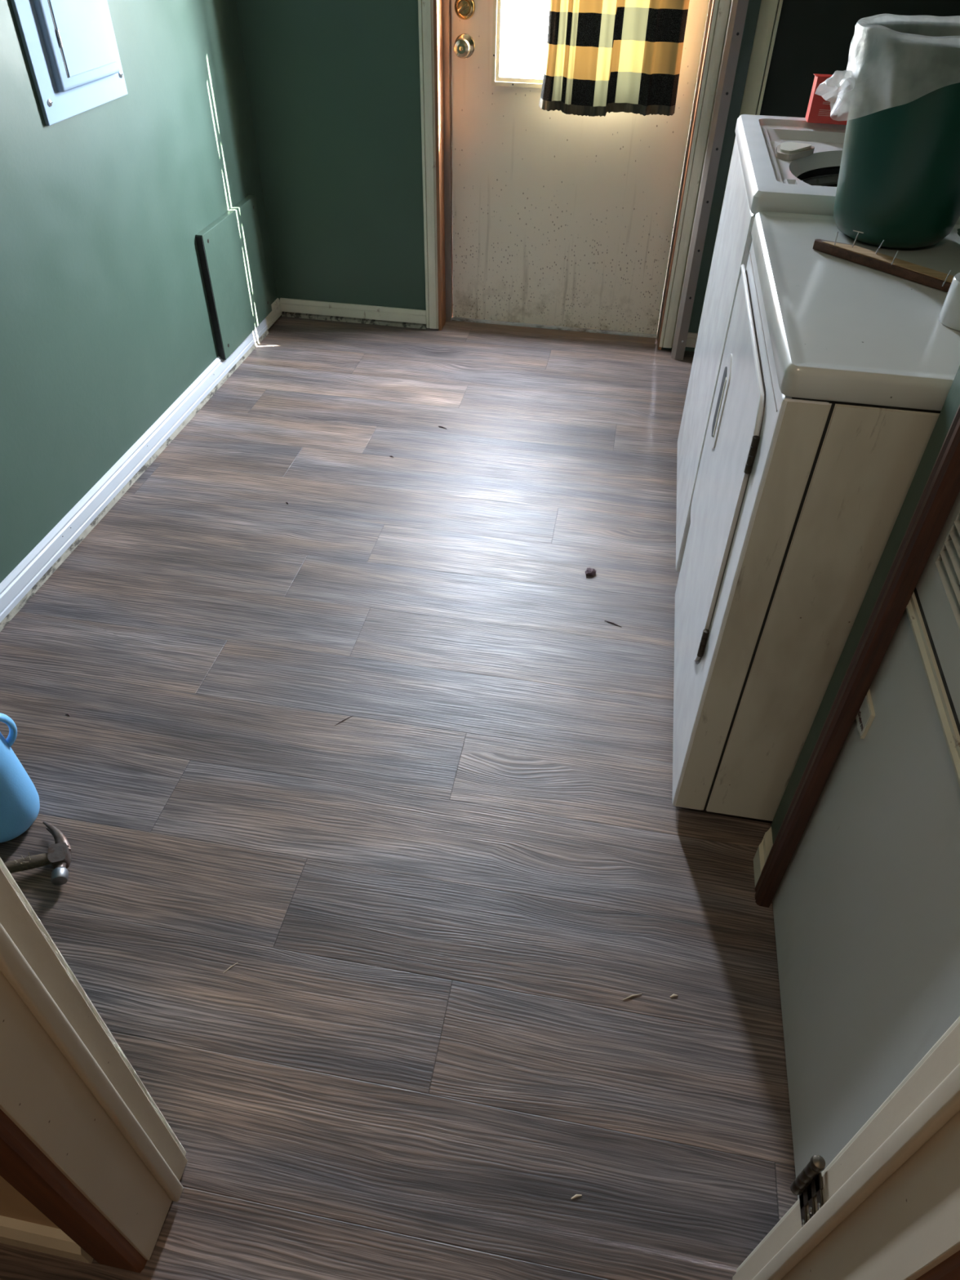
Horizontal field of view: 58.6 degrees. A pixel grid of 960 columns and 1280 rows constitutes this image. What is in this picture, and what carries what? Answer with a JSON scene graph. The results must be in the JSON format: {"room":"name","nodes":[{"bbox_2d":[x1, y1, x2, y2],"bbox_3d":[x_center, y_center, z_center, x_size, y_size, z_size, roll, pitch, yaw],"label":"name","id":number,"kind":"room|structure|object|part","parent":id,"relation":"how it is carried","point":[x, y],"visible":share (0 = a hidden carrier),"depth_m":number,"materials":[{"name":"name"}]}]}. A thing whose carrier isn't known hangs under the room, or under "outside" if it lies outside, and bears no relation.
{"room":"laundry room","nodes":[
{"label":"laundry room","id":0,"kind":"room"},
{"bbox_2d":[0,1175,60,1229],"bbox_3d":[0.035,0.019,0.307,3.200,2.300,0.014,8,43,7],"label":"wall","id":1,"kind":"structure","parent":0,"point":[13,1204],"depth_m":1.05,"materials":[{"name":"brown paint"}]},
{"bbox_2d":[0,1215,93,1263],"bbox_3d":[-1.035,0.721,1.172,1.070,0.064,0.018,8,43,7],"label":"baseboard","id":2,"kind":"structure","parent":1,"relation":"attached to","point":[13,1232],"depth_m":1.10,"materials":[{"name":"beige wood"}]},
{"bbox_2d":[0,857,187,1272],"bbox_3d":[-0.444,0.007,0.473,0.108,2.080,0.149,-4,42,-6],"label":"door frame","id":3,"kind":"structure","parent":1,"relation":"attached to","point":[67,1083],"depth_m":0.89,"materials":[{"name":"paint"}]},
{"bbox_2d":[732,1016,959,1279],"bbox_3d":[0.373,0.115,0.374,0.109,2.080,0.149,19,45,19],"label":"door frame","id":4,"kind":"structure","parent":1,"relation":"attached to","point":[890,1210],"depth_m":0.68,"materials":[{"name":"paint"}]},
{"bbox_2d":[790,1155,825,1226],"bbox_3d":[0.328,0.553,0.854,0.014,0.096,0.045,8,43,7],"label":"door hinge","id":5,"kind":"object","parent":4,"relation":"attached to","point":[808,1184],"visible":0.86,"depth_m":0.85,"materials":[{"name":"metal"}]},
{"bbox_2d":[772,491,959,1199],"bbox_3d":[0.761,0.032,0.714,0.563,1.760,0.590,8,43,7],"label":"door","id":6,"kind":"structure","parent":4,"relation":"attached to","point":[866,903],"depth_m":1.03,"materials":[{"name":"paint"}]},
{"bbox_3d":[0.505,-0.264,0.505,0.020,1.029,0.584,8,43,7],"label":"door","id":7,"kind":"part","parent":6,"relation":"part of","materials":[{"name":"wood"}]},
{"bbox_2d":[0,0,277,582],"bbox_3d":[-1.087,-1.270,1.704,0.100,2.300,3.135,8,43,7],"label":"wall","id":8,"kind":"structure","parent":0,"point":[105,318],"depth_m":2.30,"materials":[{"name":"green paint"}]},
{"bbox_2d":[10,0,128,125],"bbox_3d":[-0.957,-1.564,1.909,0.031,0.655,0.384,8,43,7],"label":"breaker panel","id":9,"kind":"object","parent":8,"relation":"attached to","point":[70,46],"visible":1,"depth_m":2.01,"materials":[{"name":"metal"}]},
{"bbox_3d":[-0.954,-1.572,1.922,0.022,0.540,0.280,8,43,7],"label":"raised frame","id":10,"kind":"part","parent":9,"relation":"part of","materials":[{"name":"metal"}]},
{"bbox_3d":[-0.943,-1.579,1.925,0.006,0.495,0.223,8,43,7],"label":"panel door","id":11,"kind":"part","parent":9,"relation":"part of","materials":[{"name":"metal"}]},
{"bbox_2d":[0,297,281,631],"bbox_3d":[-1.062,-0.382,2.376,0.019,0.082,2.948,8,43,7],"label":"baseboard","id":12,"kind":"structure","parent":8,"relation":"attached to","point":[34,570],"depth_m":2.44,"materials":[{"name":"white paint"}]},
{"bbox_2d":[195,195,271,359],"bbox_3d":[-0.860,-1.288,3.034,0.025,0.414,0.464,8,43,7],"label":"access panel","id":13,"kind":"object","parent":8,"relation":"attached to","point":[230,248],"visible":1,"depth_m":2.99,"materials":[{"name":"green paint"}]},
{"bbox_2d":[0,315,797,1279],"bbox_3d":[0.130,0.450,1.563,3.240,0.020,4.980,8,43,7],"label":"floor","id":14,"kind":"structure","parent":0,"point":[437,906],"depth_m":1.63,"materials":[{"name":"laminate"}]},
{"bbox_2d":[0,712,39,843],"bbox_3d":[-0.904,0.230,1.533,0.138,0.307,0.138,8,43,7],"label":"jug","id":15,"kind":"object","parent":14,"relation":"on","point":[20,803],"visible":1,"depth_m":1.55,"materials":[{"name":"blue plastic"}]},
{"bbox_3d":[-0.850,0.159,1.525,0.041,0.092,0.020,-28,50,-28],"label":"handle","id":16,"kind":"part","parent":15,"relation":"part of","materials":[{"name":"blue plastic"}]},
{"bbox_2d":[4,821,71,885],"bbox_3d":[-0.888,0.394,1.550,0.294,0.033,0.130,-4,42,-6],"label":"hammer","id":17,"kind":"object","parent":14,"relation":"on","point":[59,855],"visible":0.98,"depth_m":1.54,"materials":[{"name":"metal"}]},
{"bbox_3d":[-0.898,0.419,1.527,0.266,0.019,0.026,-11,44,-13],"label":"handle","id":18,"kind":"part","parent":17,"relation":"part of","materials":[{"name":"brown wood"}]},
{"bbox_2d":[571,1194,582,1199],"bbox_3d":[0.134,0.773,1.189,0.016,0.002,0.004,-11,44,-13],"label":"wood splinter","id":19,"kind":"object","parent":14,"relation":"on","point":[575,1195],"visible":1,"depth_m":1.19,"materials":[{"name":"beige wood"}]},
{"bbox_2d":[585,567,596,575],"bbox_3d":[0.290,-0.179,2.237,0.030,0.013,0.029,8,43,7],"label":"scrap","id":20,"kind":"object","parent":14,"relation":"on","point":[590,571],"visible":1,"depth_m":2.23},
{"bbox_2d":[622,993,641,999],"bbox_3d":[0.249,0.583,1.401,0.034,0.003,0.003,-12,44,-14],"label":"wood splinter","id":21,"kind":"object","parent":14,"relation":"on","point":[639,993],"visible":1,"depth_m":1.40,"materials":[{"name":"beige wood"}]},
{"bbox_2d":[671,211,959,821],"bbox_3d":[0.766,-0.176,1.572,0.689,0.916,0.673,8,43,7],"label":"dryer","id":22,"kind":"object","parent":14,"relation":"on","point":[837,375],"visible":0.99,"depth_m":1.29,"materials":[{"name":"metal"}]},
{"bbox_3d":[0.468,-0.462,1.659,0.004,0.190,0.104,8,43,7],"label":"handle","id":23,"kind":"part","parent":22,"relation":"part of","materials":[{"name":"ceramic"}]},
{"bbox_3d":[0.444,-0.315,1.588,0.007,0.537,0.570,8,43,7],"label":"dryer door","id":24,"kind":"part","parent":22,"relation":"part of","materials":[{"name":"metal"}]},
{"bbox_3d":[0.743,0.056,1.332,0.607,0.846,0.003,8,43,7],"label":"panel","id":25,"kind":"part","parent":22,"relation":"part of","materials":[{"name":"metal"}]},
{"bbox_2d":[812,230,954,292],"bbox_3d":[0.636,-0.583,1.309,0.051,0.039,0.285,-27,49,-28],"label":"batten","id":26,"kind":"object","parent":22,"relation":"on","point":[931,277],"visible":1,"depth_m":1.32,"materials":[{"name":"brown wood"}]},
{"bbox_2d":[833,21,959,248],"bbox_3d":[0.696,-0.794,1.360,0.262,0.282,0.262,8,43,7],"label":"waste bin","id":27,"kind":"object","parent":22,"relation":"on","point":[899,180],"visible":0.94,"depth_m":1.31,"materials":[{"name":"green plastic"}]},
{"bbox_2d":[818,13,959,114],"bbox_3d":[0.679,-0.844,1.319,0.318,0.176,0.278,8,43,7],"label":"liner","id":28,"kind":"object","parent":27,"relation":"in","point":[886,82],"visible":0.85,"depth_m":1.24,"materials":[{"name":"white plastic"}]},
{"bbox_2d":[938,272,959,330],"bbox_3d":[0.670,-0.458,1.158,0.073,0.057,0.073,8,43,7],"label":"cup","id":29,"kind":"object","parent":22,"relation":"on","point":[949,314],"visible":1,"depth_m":1.15,"materials":[{"name":"plastic"}]},
{"bbox_2d":[675,114,959,572],"bbox_3d":[0.878,-0.634,2.060,0.676,0.945,0.678,8,43,7],"label":"washing machine","id":30,"kind":"object","parent":14,"relation":"on","point":[779,164],"visible":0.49,"depth_m":1.91,"materials":[{"name":"metal"}]},
{"bbox_3d":[0.675,-1.070,1.857,0.093,0.006,0.053,-31,51,-31],"label":"cap lid","id":31,"kind":"part","parent":30,"relation":"part of","materials":[{"name":"plastic"}]},
{"bbox_2d":[796,165,839,186],"bbox_3d":[0.855,-0.911,1.779,0.424,0.045,0.424,8,43,7],"label":"tub","id":32,"kind":"object","parent":30,"relation":"in","point":[819,175],"depth_m":1.91,"materials":[{"name":"black metal"}]},
{"bbox_2d":[805,73,849,124],"bbox_3d":[0.841,-1.230,1.949,0.174,0.094,0.068,9,43,8],"label":"carton","id":33,"kind":"object","parent":30,"relation":"on","point":[820,110],"visible":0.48,"depth_m":1.94,"materials":[{"name":"red cardboard"}]},
{"bbox_2d":[235,0,959,351],"bbox_3d":[0.455,-2.073,2.629,2.507,2.300,0.182,8,43,7],"label":"wall","id":34,"kind":"structure","parent":0,"point":[334,86],"depth_m":2.96,"materials":[{"name":"green paint"}]},
{"bbox_2d":[280,297,426,328],"bbox_3d":[-0.508,-1.305,3.418,0.599,0.071,0.013,8,43,7],"label":"baseboard","id":35,"kind":"structure","parent":34,"relation":"attached to","point":[292,305],"depth_m":3.41,"materials":[{"name":"white wood"}]},
{"bbox_2d":[417,0,731,350],"bbox_3d":[0.300,-2.007,2.701,0.977,2.100,0.178,8,43,7],"label":"door frame","id":36,"kind":"structure","parent":34,"relation":"attached to","point":[722,8],"depth_m":2.94,"materials":[{"name":"white wood"}]},
{"bbox_2d":[444,0,709,344],"bbox_3d":[0.299,-1.994,2.731,0.847,2.040,0.112,8,43,7],"label":"door","id":37,"kind":"structure","parent":34,"relation":"in","point":[562,224],"depth_m":3.10,"materials":[{"name":"beige paint"}]},
{"bbox_3d":[-0.056,-1.955,2.821,0.068,0.068,0.060,8,43,7],"label":"knob","id":38,"kind":"part","parent":37,"relation":"part of","materials":[{"name":"gold metal"}]},
{"bbox_3d":[0.314,-2.247,2.501,0.538,1.086,0.014,8,43,7],"label":"moulding","id":39,"kind":"part","parent":37,"relation":"part of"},
{"bbox_3d":[0.317,-2.260,2.514,0.516,1.064,0.037,8,43,7],"label":"moulding","id":40,"kind":"part","parent":37,"relation":"part of","materials":[{"name":"white wood"}]},
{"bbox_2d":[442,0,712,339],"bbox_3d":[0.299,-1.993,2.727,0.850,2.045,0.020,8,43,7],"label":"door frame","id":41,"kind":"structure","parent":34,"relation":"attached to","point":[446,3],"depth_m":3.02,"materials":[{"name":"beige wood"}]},
{"bbox_2d":[685,332,697,347],"bbox_3d":[0.963,-1.120,3.232,0.364,0.052,0.013,8,43,7],"label":"baseboard","id":42,"kind":"structure","parent":34,"relation":"attached to","point":[691,339],"depth_m":3.25,"materials":[{"name":"white wood"}]},
{"bbox_2d":[671,0,748,359],"bbox_3d":[0.769,-1.897,2.517,0.046,2.200,0.072,8,43,7],"label":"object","id":43,"kind":"object","parent":34,"relation":"attached to","point":[738,11],"visible":1,"depth_m":2.80,"materials":[{"name":"metal"}]},
{"bbox_2d":[694,0,782,348],"bbox_3d":[0.870,-1.930,2.518,0.062,2.250,0.024,8,43,7],"label":"trim board","id":44,"kind":"object","parent":34,"relation":"attached to","point":[767,11],"visible":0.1,"depth_m":2.63,"materials":[{"name":"grey wood"}]},
{"bbox_2d":[769,365,959,843],"bbox_3d":[0.570,-0.428,0.815,0.042,2.300,0.107,8,43,7],"label":"wall","id":45,"kind":"structure","parent":0,"point":[952,402],"depth_m":1.18,"materials":[{"name":"green paint"}]},
{"bbox_2d":[753,826,773,886],"bbox_3d":[0.521,0.398,1.572,0.022,0.058,0.100,8,43,7],"label":"baseboard","id":46,"kind":"structure","parent":45,"relation":"attached to","point":[763,850],"depth_m":1.56,"materials":[{"name":"white wood"}]},
{"bbox_2d":[754,404,959,907],"bbox_3d":[0.523,-0.205,0.940,0.024,1.800,0.044,8,43,7],"label":"door frame","id":47,"kind":"structure","parent":45,"relation":"attached to","point":[940,491],"depth_m":1.12,"materials":[{"name":"brown wood"}]},
{"bbox_3d":[0.332,-2.675,2.057,0.670,0.016,0.095,8,43,7],"label":"curtain rod","id":48,"kind":"object","parent":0,"visible":0},
{"bbox_2d":[538,0,689,116],"bbox_3d":[0.423,-2.180,2.423,0.449,1.216,0.060,8,43,7],"label":"plaid curtain","id":49,"kind":"object","parent":48,"relation":"hanging from","point":[602,56],"visible":1,"depth_m":2.71,"materials":[{"name":"fabric"}]}
]}

